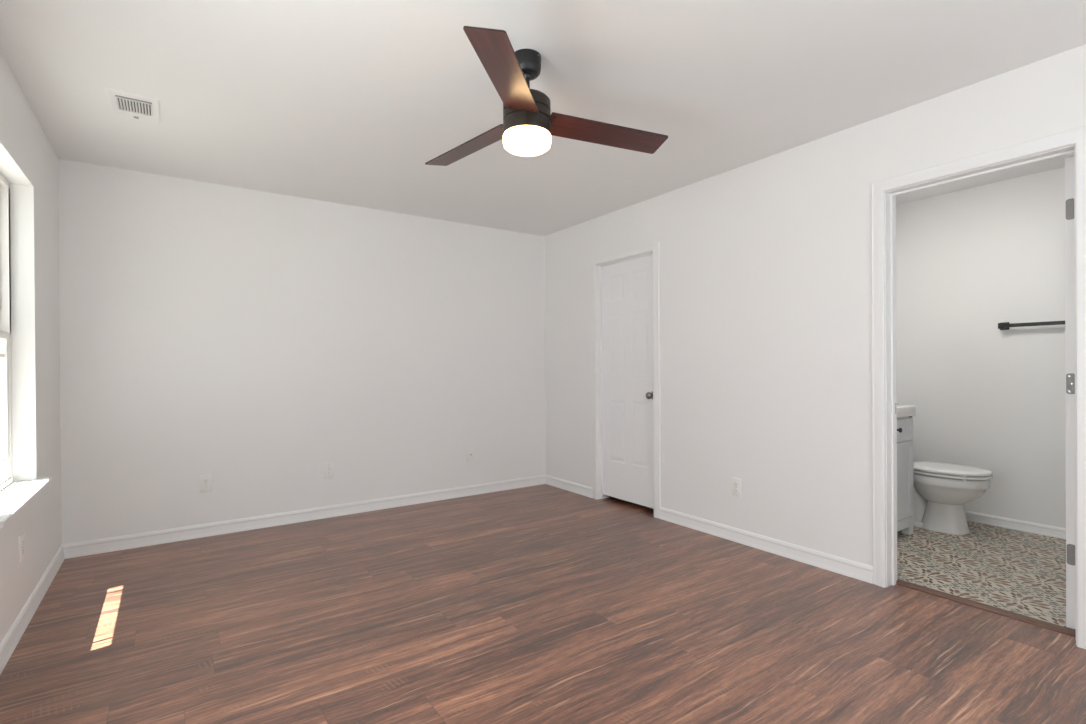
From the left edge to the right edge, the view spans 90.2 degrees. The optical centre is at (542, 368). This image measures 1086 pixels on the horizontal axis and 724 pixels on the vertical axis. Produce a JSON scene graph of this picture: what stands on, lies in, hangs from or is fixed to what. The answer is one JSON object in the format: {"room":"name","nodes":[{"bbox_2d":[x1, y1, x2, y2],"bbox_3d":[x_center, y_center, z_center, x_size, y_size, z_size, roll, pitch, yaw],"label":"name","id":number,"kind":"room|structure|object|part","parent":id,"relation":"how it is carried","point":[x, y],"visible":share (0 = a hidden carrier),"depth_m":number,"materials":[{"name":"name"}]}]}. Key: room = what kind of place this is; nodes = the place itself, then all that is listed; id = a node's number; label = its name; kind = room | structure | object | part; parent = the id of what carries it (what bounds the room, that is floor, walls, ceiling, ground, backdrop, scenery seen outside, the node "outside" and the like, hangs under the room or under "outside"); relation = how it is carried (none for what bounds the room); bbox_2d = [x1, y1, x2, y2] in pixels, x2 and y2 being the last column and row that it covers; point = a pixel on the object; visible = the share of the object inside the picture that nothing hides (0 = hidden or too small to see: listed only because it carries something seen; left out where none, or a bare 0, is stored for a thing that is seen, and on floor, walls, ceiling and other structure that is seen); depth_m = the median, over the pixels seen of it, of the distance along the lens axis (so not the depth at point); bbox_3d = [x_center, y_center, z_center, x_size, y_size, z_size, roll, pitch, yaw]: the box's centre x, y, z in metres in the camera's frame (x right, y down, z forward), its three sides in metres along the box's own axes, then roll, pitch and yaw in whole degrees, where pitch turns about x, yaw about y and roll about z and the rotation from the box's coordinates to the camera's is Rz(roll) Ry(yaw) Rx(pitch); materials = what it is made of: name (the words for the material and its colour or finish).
{"room":"empty bedroom","nodes":[
{"label":"empty bedroom","id":0,"kind":"room"},
{"bbox_2d":[0,50,61,643],"bbox_3d":[-1.554,-0.060,1.139,0.163,2.440,5.139,-1,0,-35],"label":"wall","id":1,"kind":"structure","parent":0,"point":[28,161],"depth_m":2.68,"materials":[{"name":"paint"}]},
{"bbox_2d":[18,532,23,562],"bbox_3d":[-2.309,0.790,2.397,0.010,0.117,0.072,-1,0,-35],"label":"wall outlet","id":2,"kind":"object","parent":1,"relation":"attached to","point":[21,536],"visible":1,"depth_m":2.38,"materials":[{"name":"white plastic"}]},
{"bbox_2d":[0,173,51,527],"bbox_3d":[-2.311,-0.166,2.286,0.214,1.479,0.985,-1,0,-35],"label":"window","id":3,"kind":"structure","parent":1,"relation":"in","point":[16,495],"depth_m":2.59,"materials":[{"name":"white plastic"}]},
{"bbox_2d":[0,352,4,477],"bbox_3d":[-2.348,0.183,2.260,0.006,0.649,0.765,-1,0,-35],"label":"window pane","id":4,"kind":"object","parent":3,"relation":"attached to","point":[2,354],"depth_m":2.57,"materials":[{"name":"clear glass"}]},
{"bbox_3d":[-2.369,-0.177,2.246,0.075,1.456,0.917,-1,0,-35],"label":"frame","id":5,"kind":"part","parent":3,"relation":"part of","materials":[{"name":"white plastic"}]},
{"bbox_3d":[-2.343,0.182,2.264,0.037,0.719,0.855,-1,0,-35],"label":"sash","id":6,"kind":"part","parent":3,"relation":"part of","materials":[{"name":"white plastic"}]},
{"bbox_3d":[-2.276,0.562,2.310,0.139,0.023,0.985,-1,0,-35],"label":"sill","id":7,"kind":"part","parent":3,"relation":"part of","materials":[{"name":"paint"}]},
{"bbox_2d":[0,545,64,674],"bbox_3d":[-1.502,1.115,1.234,0.014,0.088,5.039,-1,0,-35],"label":"baseboard","id":8,"kind":"structure","parent":1,"relation":"attached to","point":[13,636],"depth_m":2.47,"materials":[{"name":"paint"}]},
{"bbox_2d":[58,159,545,543],"bbox_3d":[-1.187,-0.075,4.573,4.665,2.440,0.100,-1,0,-35],"label":"wall","id":9,"kind":"structure","parent":0,"point":[255,341],"depth_m":3.98,"materials":[{"name":"paint"}]},
{"bbox_2d":[200,474,211,492],"bbox_3d":[-2.319,0.790,3.725,0.072,0.117,0.010,-1,0,-35],"label":"wall outlet","id":10,"kind":"object","parent":9,"relation":"attached to","point":[205,480],"visible":1,"depth_m":3.72,"materials":[{"name":"white plastic"}]},
{"bbox_2d":[62,475,545,558],"bbox_3d":[-1.451,1.104,4.321,3.601,0.088,0.014,-1,0,-35],"label":"baseboard","id":11,"kind":"structure","parent":9,"relation":"attached to","point":[84,548],"depth_m":3.97,"materials":[{"name":"paint"}]},
{"bbox_2d":[324,463,333,478],"bbox_3d":[-1.653,0.790,4.184,0.072,0.117,0.010,-1,0,-35],"label":"wall outlet","id":12,"kind":"object","parent":9,"relation":"attached to","point":[328,467],"visible":1,"depth_m":4.18,"materials":[{"name":"white plastic"}]},
{"bbox_2d":[327,466,331,475],"bbox_3d":[-1.651,0.790,4.181,0.035,0.069,0.003,-1,0,-35],"label":"receptacle","id":13,"kind":"object","parent":12,"relation":"attached to","point":[329,468],"depth_m":4.18,"materials":[{"name":"grey plastic"}]},
{"bbox_2d":[467,448,473,461],"bbox_3d":[-0.649,0.775,4.874,0.072,0.117,0.014,-1,0,-35],"label":"wall outlet","id":14,"kind":"object","parent":9,"relation":"attached to","point":[470,451],"visible":1,"depth_m":4.87,"materials":[{"name":"white plastic"}]},
{"bbox_2d":[0,484,1085,723],"bbox_3d":[0.682,1.189,2.740,5.645,0.102,5.239,-1,0,-35],"label":"floor","id":15,"kind":"structure","parent":0,"point":[544,603],"depth_m":2.38,"materials":[{"name":"brown wood"}]},
{"bbox_2d":[897,416,913,534],"bbox_3d":[2.179,0.725,3.683,0.558,0.800,0.447,-1,0,-35],"label":"vanity cabinet","id":16,"kind":"object","parent":15,"relation":"on","point":[905,484],"visible":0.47,"depth_m":3.62,"materials":[{"name":"white paint"}]},
{"bbox_3d":[2.283,0.409,3.529,0.518,0.146,0.017,-1,0,-35],"label":"drawer","id":17,"kind":"part","parent":16,"relation":"part of","materials":[{"name":"white paint"}]},
{"bbox_3d":[2.285,0.743,3.530,0.518,0.510,0.017,-1,0,-35],"label":"cabinet door","id":18,"kind":"part","parent":16,"relation":"part of","materials":[{"name":"white paint"}]},
{"bbox_2d":[897,405,915,417],"bbox_3d":[2.173,0.233,3.689,0.574,0.176,0.430,-1,0,-35],"label":"sink","id":19,"kind":"object","parent":16,"relation":"in","point":[902,410],"visible":0.06,"depth_m":3.60,"materials":[{"name":"white ceramic"}]},
{"bbox_3d":[2.482,1.063,3.685,0.062,0.119,0.050,-1,0,-35],"label":"leg","id":20,"kind":"part","parent":16,"relation":"part of","materials":[{"name":"white paint"}]},
{"bbox_2d":[913,461,992,534],"bbox_3d":[2.742,0.733,3.877,0.422,0.775,0.751,-1,0,-35],"label":"toilet","id":21,"kind":"object","parent":15,"relation":"on","point":[941,490],"visible":0.62,"depth_m":3.68,"materials":[{"name":"white ceramic"}]},
{"bbox_3d":[2.817,0.693,3.768,0.380,0.024,0.481,-1,0,-35],"label":"lid","id":22,"kind":"part","parent":21,"relation":"part of","materials":[{"name":"white plastic"}]},
{"bbox_3d":[2.820,0.721,3.764,0.384,0.012,0.476,-1,0,-35],"label":"seat","id":23,"kind":"part","parent":21,"relation":"part of","materials":[{"name":"white plastic"}]},
{"bbox_2d":[896,579,1075,637],"bbox_3d":[2.076,1.126,2.574,0.068,0.011,0.707,-1,0,-35],"label":"threshold","id":24,"kind":"object","parent":15,"relation":"on","point":[1033,621],"visible":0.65,"depth_m":2.53,"materials":[{"name":"brown wood"}]},
{"bbox_2d":[0,0,1085,235],"bbox_3d":[0.666,-1.360,2.730,5.645,0.120,5.239,-1,0,-35],"label":"ceiling","id":25,"kind":"structure","parent":0,"point":[347,102],"depth_m":2.43,"materials":[{"name":"paint"}]},
{"bbox_2d":[106,87,159,122],"bbox_3d":[-1.992,-1.275,2.642,0.200,0.016,0.292,-1,0,-35],"label":"ceiling vent","id":26,"kind":"object","parent":25,"relation":"in","point":[124,103],"visible":1,"depth_m":2.63,"materials":[{"name":"metal"}]},
{"bbox_2d":[425,26,667,165],"bbox_3d":[0.069,-1.102,2.293,1.006,0.386,1.192,0,0,-18],"label":"ceiling fan","id":27,"kind":"object","parent":25,"relation":"hanging from","point":[527,128],"visible":1,"depth_m":2.19,"materials":[{"name":"brown wood"}]},
{"bbox_3d":[-0.333,-1.024,2.500,0.557,0.006,0.135,-3,11,43],"label":"blade","id":28,"kind":"part","parent":27,"relation":"part of","materials":[{"name":"brown wood"}]},
{"bbox_3d":[-0.129,-1.023,1.887,0.135,0.006,0.557,12,4,9],"label":"blade","id":29,"kind":"part","parent":27,"relation":"part of","materials":[{"name":"brown wood"}]},
{"bbox_3d":[-0.066,-0.938,2.249,0.199,0.061,0.199,-1,0,-35],"label":"lamp shade","id":30,"kind":"part","parent":27,"relation":"part of","materials":[{"name":"white glass"}]},
{"bbox_3d":[0.277,-1.027,2.375,0.557,0.006,0.135,2,-13,-20],"label":"blade","id":31,"kind":"part","parent":27,"relation":"part of","materials":[{"name":"brown wood"}]},
{"bbox_2d":[544,44,1085,565],"bbox_3d":[1.525,-0.088,3.261,0.115,2.440,5.139,-1,0,-35],"label":"wall","id":32,"kind":"structure","parent":0,"point":[765,263],"depth_m":3.29,"materials":[{"name":"paint"}]},
{"bbox_2d":[545,475,591,497],"bbox_3d":[0.228,1.090,5.044,0.014,0.088,0.729,-1,0,-35],"label":"baseboard","id":33,"kind":"structure","parent":32,"relation":"attached to","point":[577,488],"depth_m":5.01,"materials":[{"name":"paint"}]},
{"bbox_2d":[591,241,660,518],"bbox_3d":[0.715,0.085,4.455,0.173,2.096,0.794,-1,0,-35],"label":"door","id":34,"kind":"structure","parent":32,"relation":"in","point":[625,284],"depth_m":4.46,"materials":[{"name":"paint"}]},
{"bbox_3d":[0.833,0.208,4.195,0.069,0.066,0.066,-1,0,-35],"label":"knob","id":35,"kind":"part","parent":34,"relation":"part of","materials":[{"name":"silver metal"}]},
{"bbox_2d":[732,477,741,496],"bbox_3d":[1.265,0.775,3.539,0.010,0.117,0.072,-1,0,-35],"label":"wall outlet","id":36,"kind":"object","parent":32,"relation":"attached to","point":[736,483],"visible":1,"depth_m":3.53,"materials":[{"name":"white plastic"}]},
{"bbox_2d":[660,507,872,583],"bbox_3d":[1.312,1.089,3.471,0.014,0.088,1.503,-1,0,-35],"label":"baseboard","id":37,"kind":"structure","parent":32,"relation":"attached to","point":[860,571],"depth_m":3.30,"materials":[{"name":"paint"}]},
{"bbox_2d":[871,126,1085,648],"bbox_3d":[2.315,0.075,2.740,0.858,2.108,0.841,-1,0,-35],"label":"door frame","id":38,"kind":"structure","parent":32,"relation":"in","point":[884,192],"depth_m":2.42,"materials":[{"name":"paint"}]},
{"bbox_3d":[2.079,0.077,2.577,0.018,2.108,0.841,-1,0,-35],"label":"casing","id":39,"kind":"part","parent":38,"relation":"part of","materials":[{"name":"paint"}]},
{"bbox_2d":[896,167,1065,527],"bbox_3d":[3.615,-0.102,3.353,0.100,2.440,2.820,-1,0,-35],"label":"wall","id":40,"kind":"structure","parent":0,"point":[970,261],"depth_m":3.86,"materials":[{"name":"paint"}]},
{"bbox_2d":[964,510,1065,538],"bbox_3d":[3.575,1.084,3.325,0.014,0.070,2.620,-1,0,-35],"label":"baseboard","id":41,"kind":"structure","parent":40,"relation":"attached to","point":[1052,531],"depth_m":3.75,"materials":[{"name":"paint"}]},
{"bbox_2d":[998,321,1064,329],"bbox_3d":[3.378,-0.299,3.543,0.072,0.052,0.632,-1,0,-35],"label":"towel bar","id":42,"kind":"object","parent":40,"relation":"attached to","point":[1004,325],"visible":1,"depth_m":3.65,"materials":[{"name":"black metal"}]}
]}

